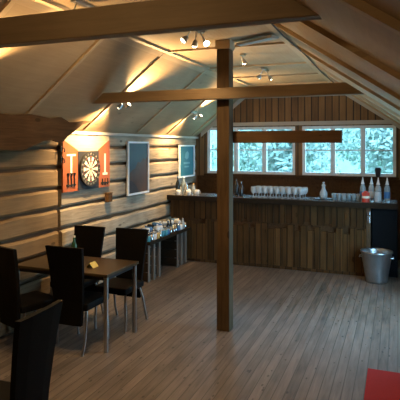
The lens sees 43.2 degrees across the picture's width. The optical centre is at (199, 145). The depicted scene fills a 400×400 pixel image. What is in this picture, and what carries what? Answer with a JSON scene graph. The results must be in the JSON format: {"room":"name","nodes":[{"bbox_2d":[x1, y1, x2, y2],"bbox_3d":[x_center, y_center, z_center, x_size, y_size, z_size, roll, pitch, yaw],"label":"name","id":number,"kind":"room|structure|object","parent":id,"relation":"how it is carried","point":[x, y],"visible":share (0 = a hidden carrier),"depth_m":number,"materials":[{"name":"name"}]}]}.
{"room":"bar","nodes":[
{"label":"bar","id":0,"kind":"room"},
{"bbox_2d":[0,134,195,337],"bbox_3d":[-2.131,0.870,5.303,0.263,2.260,10.920,0,0,21],"label":"wall","id":1,"kind":"structure","parent":0,"point":[35,214],"depth_m":6.15,"materials":[{"name":"brown wood"}]},
{"bbox_2d":[61,135,109,192],"bbox_3d":[-1.456,0.215,6.590,0.056,0.700,1.070,0,0,21],"label":"cabinet","id":2,"kind":"object","parent":1,"relation":"attached to","point":[86,166],"visible":1,"depth_m":6.50,"materials":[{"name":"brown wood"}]},
{"bbox_2d":[105,192,112,201],"bbox_3d":[-1.271,0.715,7.050,0.065,0.130,0.110,0,0,21],"label":"wall box","id":3,"kind":"object","parent":1,"relation":"attached to","point":[108,196],"visible":1,"depth_m":7.01,"materials":[{"name":"brown wood"}]},
{"bbox_2d":[72,131,197,138],"bbox_3d":[-2.031,-0.169,5.210,0.055,0.038,10.820,0,0,21],"label":"trim","id":4,"kind":"structure","parent":1,"relation":"attached to","point":[74,132],"depth_m":7.55,"materials":[{"name":"beige wood"}]},
{"bbox_2d":[127,141,148,195],"bbox_3d":[-0.962,0.340,7.885,0.030,0.820,0.680,0,0,21],"label":"poster","id":5,"kind":"object","parent":1,"relation":"attached to","point":[137,152],"visible":1,"depth_m":7.87,"materials":[{"name":"grey paper"}]},
{"bbox_2d":[178,145,194,177],"bbox_3d":[-0.251,0.287,9.700,0.030,0.615,0.740,0,0,21],"label":"poster","id":6,"kind":"object","parent":1,"relation":"attached to","point":[186,153],"visible":0.99,"depth_m":9.69,"materials":[{"name":"teal paper"}]},
{"bbox_2d":[181,146,192,175],"bbox_3d":[-0.255,0.287,9.702,0.002,0.559,0.684,0,0,21],"label":"print","id":7,"kind":"object","parent":6,"relation":"attached to","point":[186,151],"depth_m":9.70},
{"bbox_2d":[192,99,234,134],"bbox_3d":[0.390,-0.676,9.729,1.166,0.939,0.050,0,0,21],"label":"trim","id":8,"kind":"structure","parent":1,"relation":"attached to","point":[212,117],"depth_m":9.83,"materials":[{"name":"brown wood"}]},
{"bbox_2d":[0,0,238,136],"bbox_3d":[-1.567,-0.656,5.029,1.352,1.104,11.020,0,0,21],"label":"ceiling","id":9,"kind":"structure","parent":0,"point":[27,73],"depth_m":5.70,"materials":[{"name":"beige paint"}]},
{"bbox_2d":[0,0,17,17],"bbox_3d":[-1.873,-0.676,3.956,1.166,0.939,0.050,0,0,21],"label":"trim","id":10,"kind":"structure","parent":9,"relation":"attached to","point":[8,5],"depth_m":3.78,"materials":[{"name":"brown wood"}]},
{"bbox_2d":[0,113,91,149],"bbox_3d":[-1.813,-0.145,5.259,0.035,0.380,2.430,0,0,21],"label":"wood slab","id":11,"kind":"object","parent":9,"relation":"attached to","point":[22,131],"visible":1,"depth_m":5.30,"materials":[{"name":"brown wood"}]},
{"bbox_2d":[25,39,103,113],"bbox_3d":[-1.409,-0.676,5.138,1.166,0.939,0.050,0,0,21],"label":"trim","id":12,"kind":"structure","parent":9,"relation":"attached to","point":[96,43],"depth_m":5.11,"materials":[{"name":"brown wood"}]},
{"bbox_2d":[117,103,130,108],"bbox_3d":[-0.973,-0.536,6.396,0.156,0.156,0.220,0,0,21],"label":"spot lamp","id":13,"kind":"object","parent":9,"relation":"attached to","point":[120,105],"visible":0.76,"depth_m":6.41,"materials":[{"name":"metal"}]},
{"bbox_2d":[83,53,166,129],"bbox_3d":[-0.950,-0.676,6.312,1.166,0.939,0.050,0,0,21],"label":"trim","id":14,"kind":"structure","parent":9,"relation":"attached to","point":[158,58],"depth_m":6.26,"materials":[{"name":"brown wood"}]},
{"bbox_2d":[137,69,206,132],"bbox_3d":[-0.431,-0.676,7.634,1.166,0.939,0.050,0,0,21],"label":"trim","id":15,"kind":"structure","parent":9,"relation":"attached to","point":[200,74],"depth_m":7.66,"materials":[{"name":"brown wood"}]},
{"bbox_2d":[167,100,206,133],"bbox_3d":[-0.030,-0.676,8.658,1.166,0.939,0.050,0,0,21],"label":"trim","id":16,"kind":"structure","parent":9,"relation":"attached to","point":[203,101],"depth_m":8.73,"materials":[{"name":"brown wood"}]},
{"bbox_2d":[191,110,201,118],"bbox_3d":[-0.054,-0.536,8.742,0.156,0.156,0.220,0,0,21],"label":"spot lamp","id":17,"kind":"object","parent":9,"relation":"attached to","point":[192,111],"visible":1,"depth_m":8.71,"materials":[{"name":"metal"}]},
{"bbox_2d":[49,0,325,84],"bbox_3d":[-0.227,-1.186,4.503,1.528,0.080,11.020,0,0,21],"label":"ceiling","id":18,"kind":"structure","parent":0,"point":[274,54],"depth_m":6.19,"materials":[{"name":"brown wood"}]},
{"bbox_2d":[70,0,92,8],"bbox_3d":[-0.940,-1.063,4.042,0.133,0.165,0.258,0,0,41],"label":"spot lamp","id":19,"kind":"object","parent":18,"relation":"attached to","point":[76,2],"visible":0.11,"depth_m":4.00,"materials":[{"name":"metal"}]},
{"bbox_2d":[9,0,250,86],"bbox_3d":[-0.938,-1.111,4.782,0.120,0.070,10.820,0,0,21],"label":"trim","id":20,"kind":"structure","parent":18,"relation":"attached to","point":[43,6],"depth_m":5.68,"materials":[{"name":"brown wood"}]},
{"bbox_2d":[180,30,209,47],"bbox_3d":[-0.045,-1.050,4.900,0.149,0.192,0.332,0,0,37],"label":"spot lamp","id":21,"kind":"object","parent":18,"relation":"attached to","point":[184,39],"visible":0.93,"depth_m":4.90,"materials":[{"name":"metal"}]},
{"bbox_2d":[169,42,285,52],"bbox_3d":[0.292,-1.135,5.825,1.408,0.022,0.056,0,0,21],"label":"trim","id":22,"kind":"structure","parent":18,"relation":"attached to","point":[273,43],"depth_m":5.76,"materials":[{"name":"brown wood"}]},
{"bbox_2d":[240,53,246,64],"bbox_3d":[0.545,-1.078,6.285,0.078,0.137,0.100,0,0,21],"label":"spot lamp","id":23,"kind":"object","parent":18,"relation":"attached to","point":[243,61],"visible":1,"depth_m":6.26,"materials":[{"name":"metal"}]},
{"bbox_2d":[236,35,278,45],"bbox_3d":[0.594,-1.109,5.325,0.110,0.025,0.524,0,0,-40],"label":"board","id":24,"kind":"object","parent":18,"relation":"attached to","point":[269,37],"visible":1,"depth_m":5.27,"materials":[{"name":"beige wood"}]},
{"bbox_2d":[210,62,306,69],"bbox_3d":[0.810,-1.135,7.147,1.408,0.022,0.056,0,0,21],"label":"trim","id":25,"kind":"structure","parent":18,"relation":"attached to","point":[294,63],"depth_m":7.07,"materials":[{"name":"brown wood"}]},
{"bbox_2d":[257,67,272,79],"bbox_3d":[0.960,-1.062,7.469,0.130,0.167,0.307,0,0,37],"label":"spot lamp","id":26,"kind":"object","parent":18,"relation":"attached to","point":[262,68],"visible":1,"depth_m":7.40,"materials":[{"name":"metal"}]},
{"bbox_2d":[233,73,318,78],"bbox_3d":[1.211,-1.135,8.171,1.408,0.022,0.056,0,0,21],"label":"trim","id":27,"kind":"structure","parent":18,"relation":"attached to","point":[302,73],"depth_m":8.12,"materials":[{"name":"brown wood"}]},
{"bbox_2d":[251,81,327,85],"bbox_3d":[1.631,-1.135,9.242,1.408,0.022,0.056,0,0,21],"label":"trim","id":28,"kind":"structure","parent":18,"relation":"attached to","point":[326,81],"depth_m":9.23,"materials":[{"name":"brown wood"}]},
{"bbox_2d":[0,260,399,399],"bbox_3d":[-0.120,2.060,4.462,4.720,0.120,11.420,0,0,21],"label":"floor","id":29,"kind":"structure","parent":0,"point":[294,334],"depth_m":5.19,"materials":[{"name":"brown wood"}]},
{"bbox_2d":[0,246,58,343],"bbox_3d":[-1.747,1.487,5.042,0.420,1.034,0.531,0,0,39],"label":"dining chair","id":30,"kind":"object","parent":29,"relation":"on","point":[13,304],"visible":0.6,"depth_m":4.85,"materials":[{"name":"black leather"}]},
{"bbox_2d":[0,299,62,399],"bbox_3d":[-1.171,1.487,3.061,0.531,1.034,0.420,0,0,18],"label":"dining chair","id":31,"kind":"object","parent":29,"relation":"on","point":[35,334],"visible":1,"depth_m":2.96,"materials":[{"name":"black leather"}]},
{"bbox_2d":[45,245,108,356],"bbox_3d":[-1.220,1.487,5.082,0.420,1.034,0.531,0,0,21],"label":"dining chair","id":32,"kind":"object","parent":29,"relation":"on","point":[66,264],"visible":0.77,"depth_m":4.88,"materials":[{"name":"black leather"}]},
{"bbox_2d":[50,225,105,313],"bbox_3d":[-1.420,1.487,5.887,0.420,1.034,0.531,0,0,21],"label":"dining chair","id":33,"kind":"object","parent":29,"relation":"on","point":[90,238],"visible":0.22,"depth_m":6.05,"materials":[{"name":"black leather"}]},
{"bbox_2d":[18,255,138,352],"bbox_3d":[-1.306,1.620,5.356,1.140,0.760,0.640,0,0,21],"label":"dining table","id":34,"kind":"object","parent":29,"relation":"on","point":[108,268],"visible":0.59,"depth_m":5.22,"materials":[{"name":"laminate"}]},
{"bbox_2d":[71,236,76,247],"bbox_3d":[-1.395,1.117,5.595,0.064,0.245,0.062,0,0,21],"label":"bottle","id":35,"kind":"object","parent":34,"relation":"on","point":[74,244],"visible":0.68,"depth_m":5.58,"materials":[{"name":"green glass"}]},
{"bbox_2d":[87,261,97,267],"bbox_3d":[-1.106,1.215,5.181,0.090,0.050,0.100,0,0,21],"label":"menu card","id":36,"kind":"object","parent":34,"relation":"on","point":[93,264],"visible":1,"depth_m":5.17,"materials":[{"name":"yellow paper"}]},
{"bbox_2d":[94,227,148,333],"bbox_3d":[-0.882,1.487,5.698,0.420,1.034,0.531,0,0,21],"label":"dining chair","id":37,"kind":"object","parent":29,"relation":"on","point":[131,243],"visible":0.88,"depth_m":5.83,"materials":[{"name":"black leather"}]},
{"bbox_2d":[143,227,189,282],"bbox_3d":[-0.642,1.698,8.092,0.430,0.605,1.520,0,0,21],"label":"tray stand","id":38,"kind":"object","parent":29,"relation":"on","point":[171,249],"visible":0.65,"depth_m":8.33,"materials":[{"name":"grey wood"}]},
{"bbox_2d":[149,234,153,241],"bbox_3d":[-0.719,1.362,7.486,0.066,0.116,0.066,0,0,-21],"label":"beverage can","id":39,"kind":"object","parent":38,"relation":"on","point":[151,235],"visible":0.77,"depth_m":7.46,"materials":[{"name":"silver metal"}]},
{"bbox_2d":[147,227,189,244],"bbox_3d":[-0.642,1.417,8.092,0.430,0.045,1.520,0,0,21],"label":"tray","id":40,"kind":"object","parent":38,"relation":"on","point":[177,233],"depth_m":7.88,"materials":[{"name":"brown wood"}]},
{"bbox_2d":[215,39,234,331],"bbox_3d":[0.273,0.427,5.521,0.170,3.145,0.170,0,0,21],"label":"support post","id":41,"kind":"object","parent":29,"relation":"on","point":[225,48],"visible":1,"depth_m":5.45,"materials":[{"name":"brown wood"}]},
{"bbox_2d":[92,82,363,103],"bbox_3d":[0.165,-0.560,5.437,3.050,0.120,0.090,0,0,21],"label":"tie beam","id":42,"kind":"structure","parent":41,"relation":"attached to","point":[340,88],"depth_m":5.32,"materials":[{"name":"brown wood"}]},
{"bbox_2d":[233,130,342,142],"bbox_3d":[0.837,-0.098,5.411,1.330,0.132,0.067,0,0,21],"label":"plank","id":43,"kind":"object","parent":41,"relation":"attached to","point":[299,136],"visible":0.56,"depth_m":5.34,"materials":[{"name":"brown wood"}]},
{"bbox_2d":[167,193,397,275],"bbox_3d":[1.282,1.430,8.450,3.780,1.140,0.570,0,0,21],"label":"bar counter","id":44,"kind":"object","parent":29,"relation":"on","point":[310,234],"depth_m":8.20,"materials":[{"name":"brown wood"}]},
{"bbox_2d":[176,177,179,189],"bbox_3d":[-0.398,0.705,9.070,0.084,0.310,0.083,0,0,21],"label":"bottle","id":45,"kind":"object","parent":44,"relation":"on","point":[177,181],"visible":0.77,"depth_m":9.04,"materials":[{"name":"clear glass"}]},
{"bbox_2d":[182,177,185,193],"bbox_3d":[-0.291,0.710,9.179,0.084,0.300,0.083,0,0,21],"label":"water bottle","id":46,"kind":"object","parent":44,"relation":"on","point":[183,182],"visible":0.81,"depth_m":9.15,"materials":[{"name":"clear glass"}]},
{"bbox_2d":[183,183,187,194],"bbox_3d":[-0.252,0.755,8.949,0.084,0.210,0.083,0,0,21],"label":"shaker","id":47,"kind":"object","parent":44,"relation":"on","point":[185,187],"visible":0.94,"depth_m":8.92,"materials":[{"name":"silver metal"}]},
{"bbox_2d":[234,179,238,195],"bbox_3d":[0.630,0.715,8.732,0.080,0.290,0.079,0,0,21],"label":"bottle","id":48,"kind":"object","parent":44,"relation":"on","point":[236,186],"visible":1,"depth_m":8.70,"materials":[{"name":"clear glass"}]},
{"bbox_2d":[239,182,242,195],"bbox_3d":[0.708,0.735,8.659,0.072,0.250,0.071,0,0,21],"label":"bottle","id":49,"kind":"object","parent":44,"relation":"on","point":[241,185],"visible":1,"depth_m":8.63,"materials":[{"name":"clear glass"}]},
{"bbox_2d":[251,186,255,196],"bbox_3d":[0.895,0.770,8.478,0.090,0.180,0.090,0,0,21],"label":"wine glass","id":50,"kind":"object","parent":44,"relation":"on","point":[253,188],"visible":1,"depth_m":8.45,"materials":[{"name":"white"}]},
{"bbox_2d":[256,186,261,197],"bbox_3d":[0.987,0.770,8.442,0.090,0.180,0.090,0,0,21],"label":"wine glass","id":51,"kind":"object","parent":44,"relation":"on","point":[258,189],"visible":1,"depth_m":8.41,"materials":[{"name":"white"}]},
{"bbox_2d":[262,187,267,197],"bbox_3d":[1.079,0.770,8.406,0.090,0.180,0.090,0,0,21],"label":"wine glass","id":52,"kind":"object","parent":44,"relation":"on","point":[264,189],"visible":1,"depth_m":8.37,"materials":[{"name":"white"}]},
{"bbox_2d":[268,187,272,197],"bbox_3d":[1.172,0.770,8.370,0.090,0.180,0.090,0,0,21],"label":"wine glass","id":53,"kind":"object","parent":44,"relation":"on","point":[270,189],"visible":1,"depth_m":8.34,"materials":[{"name":"white"}]},
{"bbox_2d":[274,187,278,197],"bbox_3d":[1.264,0.770,8.333,0.090,0.180,0.090,0,0,21],"label":"wine glass","id":54,"kind":"object","parent":44,"relation":"on","point":[276,189],"visible":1,"depth_m":8.30,"materials":[{"name":"white"}]},
{"bbox_2d":[280,187,284,198],"bbox_3d":[1.356,0.770,8.297,0.090,0.180,0.090,0,0,21],"label":"wine glass","id":55,"kind":"object","parent":44,"relation":"on","point":[282,189],"visible":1,"depth_m":8.27,"materials":[{"name":"white"}]},
{"bbox_2d":[169,193,396,203],"bbox_3d":[1.283,0.880,8.468,3.770,0.040,0.535,0,0,21],"label":"countertop","id":56,"kind":"structure","parent":44,"relation":"on","point":[200,194],"depth_m":8.43,"materials":[{"name":"black stone"}]},
{"bbox_2d":[286,187,290,198],"bbox_3d":[1.448,0.770,8.261,0.090,0.180,0.090,0,0,21],"label":"wine glass","id":57,"kind":"object","parent":44,"relation":"on","point":[288,189],"visible":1,"depth_m":8.23,"materials":[{"name":"white"}]},
{"bbox_2d":[292,188,296,198],"bbox_3d":[1.540,0.770,8.225,0.090,0.180,0.090,0,0,21],"label":"wine glass","id":58,"kind":"object","parent":44,"relation":"on","point":[294,190],"visible":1,"depth_m":8.19,"materials":[{"name":"white"}]},
{"bbox_2d":[298,188,302,198],"bbox_3d":[1.633,0.770,8.189,0.090,0.180,0.090,0,0,21],"label":"wine glass","id":59,"kind":"object","parent":44,"relation":"on","point":[300,190],"visible":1,"depth_m":8.15,"materials":[{"name":"white"}]},
{"bbox_2d":[346,194,350,200],"bbox_3d":[2.352,0.810,7.993,0.068,0.100,0.066,0,0,21],"label":"tumbler","id":60,"kind":"object","parent":44,"relation":"on","point":[348,196],"visible":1,"depth_m":7.97,"materials":[{"name":"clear glass"}]},
{"bbox_2d":[351,194,355,200],"bbox_3d":[2.422,0.810,7.965,0.068,0.100,0.066,0,0,21],"label":"tumbler","id":61,"kind":"object","parent":44,"relation":"on","point":[353,196],"visible":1,"depth_m":7.94,"materials":[{"name":"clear glass"}]},
{"bbox_2d":[356,194,360,200],"bbox_3d":[2.493,0.810,7.938,0.068,0.100,0.066,0,0,21],"label":"tumbler","id":62,"kind":"object","parent":44,"relation":"on","point":[358,196],"visible":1,"depth_m":7.92,"materials":[{"name":"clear glass"}]},
{"bbox_2d":[360,177,365,200],"bbox_3d":[2.560,0.674,7.944,0.089,0.372,0.088,0,0,21],"label":"bottle","id":63,"kind":"object","parent":44,"relation":"on","point":[362,187],"visible":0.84,"depth_m":7.92,"materials":[{"name":"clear glass"}]},
{"bbox_2d":[362,191,369,201],"bbox_3d":[2.546,0.776,7.756,0.117,0.168,0.117,0,0,21],"label":"tin","id":64,"kind":"object","parent":44,"relation":"on","point":[365,195],"visible":1,"depth_m":7.71,"materials":[{"name":"red metal"}]},
{"bbox_2d":[367,212,369,222],"bbox_3d":[2.575,1.095,7.721,0.046,0.170,0.039,0,0,21],"label":"bottle opener","id":65,"kind":"object","parent":44,"relation":"attached to","point":[368,213],"visible":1,"depth_m":7.73,"materials":[{"name":"silver metal"}]},
{"bbox_2d":[369,177,374,200],"bbox_3d":[2.692,0.674,7.924,0.089,0.372,0.088,0,0,21],"label":"bottle","id":66,"kind":"object","parent":44,"relation":"on","point":[371,187],"visible":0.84,"depth_m":7.89,"materials":[{"name":"clear glass"}]},
{"bbox_2d":[374,191,380,202],"bbox_3d":[2.716,0.775,7.711,0.100,0.170,0.098,0,0,21],"label":"jug","id":67,"kind":"object","parent":44,"relation":"on","point":[377,195],"visible":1,"depth_m":7.67,"materials":[{"name":"clear glass"}]},
{"bbox_2d":[375,177,380,190],"bbox_3d":[2.763,0.674,7.832,0.089,0.372,0.088,0,0,21],"label":"bottle","id":68,"kind":"object","parent":44,"relation":"on","point":[378,187],"visible":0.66,"depth_m":7.81,"materials":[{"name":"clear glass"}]},
{"bbox_2d":[384,178,389,201],"bbox_3d":[2.899,0.674,7.822,0.089,0.372,0.088,0,0,21],"label":"bottle","id":69,"kind":"object","parent":44,"relation":"on","point":[386,188],"visible":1,"depth_m":7.79,"materials":[{"name":"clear glass"}]},
{"bbox_3d":[2.000,0.854,8.174,0.300,0.012,0.300,0,0,21],"label":"serving tray","id":70,"kind":"object","parent":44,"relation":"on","visible":0},
{"bbox_2d":[320,182,326,198],"bbox_3d":[2.000,0.718,8.174,0.124,0.275,0.122,0,0,21],"label":"carafe","id":71,"kind":"object","parent":70,"relation":"on","point":[323,193],"visible":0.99,"depth_m":8.13,"materials":[{"name":"clear glass"}]},
{"bbox_2d":[359,248,393,283],"bbox_3d":[2.608,1.772,7.463,0.459,0.455,0.459,0,0,-28],"label":"bucket","id":72,"kind":"object","parent":29,"relation":"on","point":[376,261],"visible":1,"depth_m":7.32,"materials":[{"name":"silver metal"}]},
{"bbox_2d":[364,368,399,399],"bbox_3d":[1.551,1.994,3.903,0.540,0.012,1.120,0,0,21],"label":"floor mat","id":73,"kind":"object","parent":29,"relation":"on","point":[380,384],"visible":1,"depth_m":4.19,"materials":[{"name":"red fabric"}]},
{"bbox_2d":[372,209,397,277],"bbox_3d":[2.888,1.465,7.896,0.375,1.070,0.390,0,0,21],"label":"bar cabinet","id":74,"kind":"object","parent":29,"relation":"on","point":[384,221],"visible":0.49,"depth_m":7.70,"materials":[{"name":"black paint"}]},
{"bbox_2d":[194,95,399,259],"bbox_3d":[1.883,0.427,9.573,4.320,3.146,0.160,0,0,21],"label":"wall","id":75,"kind":"structure","parent":0,"point":[314,108],"depth_m":9.50,"materials":[{"name":"brown wood"}]},
{"bbox_2d":[201,99,243,136],"bbox_3d":[0.527,-0.666,10.002,1.082,0.953,0.030,0,0,21],"label":"trim","id":76,"kind":"structure","parent":75,"relation":"attached to","point":[239,101],"depth_m":10.09,"materials":[{"name":"brown wood"}]},
{"bbox_2d":[207,126,294,174],"bbox_3d":[0.992,0.087,9.898,1.765,0.915,0.125,0,0,21],"label":"window","id":77,"kind":"structure","parent":75,"relation":"in","point":[236,149],"depth_m":9.83,"materials":[{"name":"white paint"}]},
{"bbox_2d":[197,175,399,258],"bbox_3d":[1.849,1.288,9.487,4.080,1.385,0.025,0,0,21],"label":"wainscoting","id":78,"kind":"structure","parent":75,"relation":"attached to","point":[205,184],"depth_m":9.39,"materials":[{"name":"brown wood"}]},
{"bbox_2d":[204,173,398,179],"bbox_3d":[1.785,0.570,9.488,3.640,0.040,0.070,0,0,21],"label":"trim","id":79,"kind":"structure","parent":75,"relation":"attached to","point":[206,174],"depth_m":9.38,"materials":[{"name":"brown wood"}]},
{"bbox_2d":[375,167,380,176],"bbox_3d":[3.154,0.464,8.951,0.110,0.170,0.065,0,0,21],"label":"bottle","id":80,"kind":"object","parent":79,"relation":"on","point":[377,170],"visible":0.98,"depth_m":8.93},
{"bbox_2d":[212,120,391,126],"bbox_3d":[1.809,-0.425,9.495,3.360,0.070,0.040,0,0,21],"label":"trim","id":81,"kind":"structure","parent":75,"relation":"attached to","point":[352,121],"depth_m":9.37,"materials":[{"name":"brown wood"}]},
{"bbox_2d":[302,125,395,176],"bbox_3d":[2.703,0.087,9.227,1.640,0.915,0.125,0,0,21],"label":"window","id":82,"kind":"structure","parent":75,"relation":"in","point":[363,128],"depth_m":9.15,"materials":[{"name":"white paint"}]},
{"bbox_2d":[346,95,399,128],"bbox_3d":[3.063,-0.655,9.008,1.310,0.975,0.030,0,0,21],"label":"trim","id":83,"kind":"structure","parent":75,"relation":"attached to","point":[349,96],"depth_m":8.99,"materials":[{"name":"brown wood"}]},
{"bbox_2d":[279,0,399,122],"bbox_3d":[1.218,-0.660,3.937,1.575,1.104,11.020,0,0,21],"label":"ceiling","id":84,"kind":"structure","parent":0,"point":[364,34],"depth_m":2.67,"materials":[{"name":"brown wood"}]},
{"bbox_2d":[0,0,320,47],"bbox_3d":[-0.711,-0.743,3.092,2.850,0.175,0.100,0,0,21],"label":"tie beam","id":85,"kind":"structure","parent":84,"relation":"attached to","point":[151,17],"depth_m":2.89,"materials":[{"name":"brown wood"}]},
{"bbox_2d":[265,24,332,82],"bbox_3d":[0.485,-1.114,4.224,0.120,0.065,10.820,0,0,21],"label":"trim","id":86,"kind":"structure","parent":84,"relation":"attached to","point":[300,54],"depth_m":5.84,"materials":[{"name":"brown wood"}]},
{"bbox_2d":[271,24,333,82],"bbox_3d":[1.309,-1.030,6.039,0.046,0.064,5.001,0,0,21],"label":"cable","id":87,"kind":"object","parent":84,"relation":"attached to","point":[273,25],"visible":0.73,"depth_m":5.32,"materials":[{"name":"black plastic"}]},
{"bbox_2d":[274,23,399,100],"bbox_3d":[1.203,-0.656,4.147,1.427,0.981,0.060,0,0,21],"label":"trim","id":88,"kind":"structure","parent":84,"relation":"attached to","point":[390,92],"depth_m":4.14,"materials":[{"name":"brown wood"}]},
{"bbox_2d":[290,44,399,110],"bbox_3d":[1.662,-0.656,5.320,1.427,0.981,0.060,0,0,21],"label":"trim","id":89,"kind":"structure","parent":84,"relation":"attached to","point":[300,48],"depth_m":5.33,"materials":[{"name":"brown wood"}]},
{"bbox_2d":[299,21,399,80],"bbox_3d":[0.739,-0.656,2.965,1.427,0.981,0.060,0,0,21],"label":"trim","id":90,"kind":"structure","parent":84,"relation":"attached to","point":[312,26],"depth_m":2.88,"materials":[{"name":"brown wood"}]},
{"bbox_2d":[312,64,399,117],"bbox_3d":[2.180,-0.656,6.642,1.427,0.981,0.060,0,0,21],"label":"trim","id":91,"kind":"structure","parent":84,"relation":"attached to","point":[319,67],"depth_m":6.60,"materials":[{"name":"brown wood"}]},
{"bbox_2d":[322,74,399,121],"bbox_3d":[2.582,-0.656,7.667,1.427,0.981,0.060,0,0,21],"label":"trim","id":92,"kind":"structure","parent":84,"relation":"attached to","point":[330,78],"depth_m":7.62,"materials":[{"name":"brown wood"}]},
{"bbox_2d":[336,0,399,35],"bbox_3d":[0.283,-0.656,1.801,1.427,0.981,0.060,0,0,21],"label":"trim","id":93,"kind":"structure","parent":84,"relation":"attached to","point":[363,8],"depth_m":1.66,"materials":[{"name":"brown wood"}]},
{"bbox_2d":[351,95,399,124],"bbox_3d":[3.002,-0.656,8.737,1.427,0.981,0.060,0,0,21],"label":"trim","id":94,"kind":"structure","parent":84,"relation":"attached to","point":[354,96],"depth_m":8.70,"materials":[{"name":"brown wood"}]},
{"label":"outside","id":95,"kind":"structure","parent":0,"visible":0},
{"bbox_3d":[12.756,2.550,32.550,80.000,0.100,50.080,0,0,21],"label":"ground","id":96,"kind":"structure","parent":95,"visible":0},
{"bbox_2d":[212,130,216,167],"bbox_3d":[-0.951,-0.613,20.148,3.677,6.230,2.654,0,0,21],"label":"tree","id":97,"kind":"object","parent":96,"relation":"on","point":[213,164],"visible":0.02,"depth_m":19.55,"materials":[{"name":"green plant"}]},
{"bbox_2d":[213,130,290,170],"bbox_3d":[2.459,-0.747,18.338,3.689,6.500,3.041,0,0,21],"label":"tree","id":98,"kind":"object","parent":96,"relation":"on","point":[246,153],"visible":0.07,"depth_m":17.69,"materials":[{"name":"green plant"}]},
{"bbox_2d":[251,129,343,172],"bbox_3d":[2.536,0.229,13.420,2.681,4.549,2.006,0,0,27],"label":"tree","id":99,"kind":"object","parent":96,"relation":"on","point":[279,160],"visible":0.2,"depth_m":12.99,"materials":[{"name":"green plant"}]},
{"bbox_2d":[336,129,386,171],"bbox_3d":[6.335,-0.782,17.587,3.448,6.569,2.704,0,0,18],"label":"tree","id":100,"kind":"object","parent":96,"relation":"on","point":[351,144],"visible":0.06,"depth_m":17.55,"materials":[{"name":"green plant"}]},
{"bbox_2d":[355,128,392,173],"bbox_3d":[5.084,0.412,12.164,2.542,4.182,1.970,0,0,29],"label":"tree","id":101,"kind":"object","parent":96,"relation":"on","point":[386,143],"visible":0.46,"depth_m":12.05,"materials":[{"name":"green plant"}]},
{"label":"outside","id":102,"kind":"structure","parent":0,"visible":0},
{"bbox_2d":[212,129,392,172],"bbox_3d":[10.339,-3.549,31.178,40.500,12.199,19.181,0,0,21],"label":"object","id":103,"kind":"structure","parent":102,"point":[346,166],"depth_m":26.07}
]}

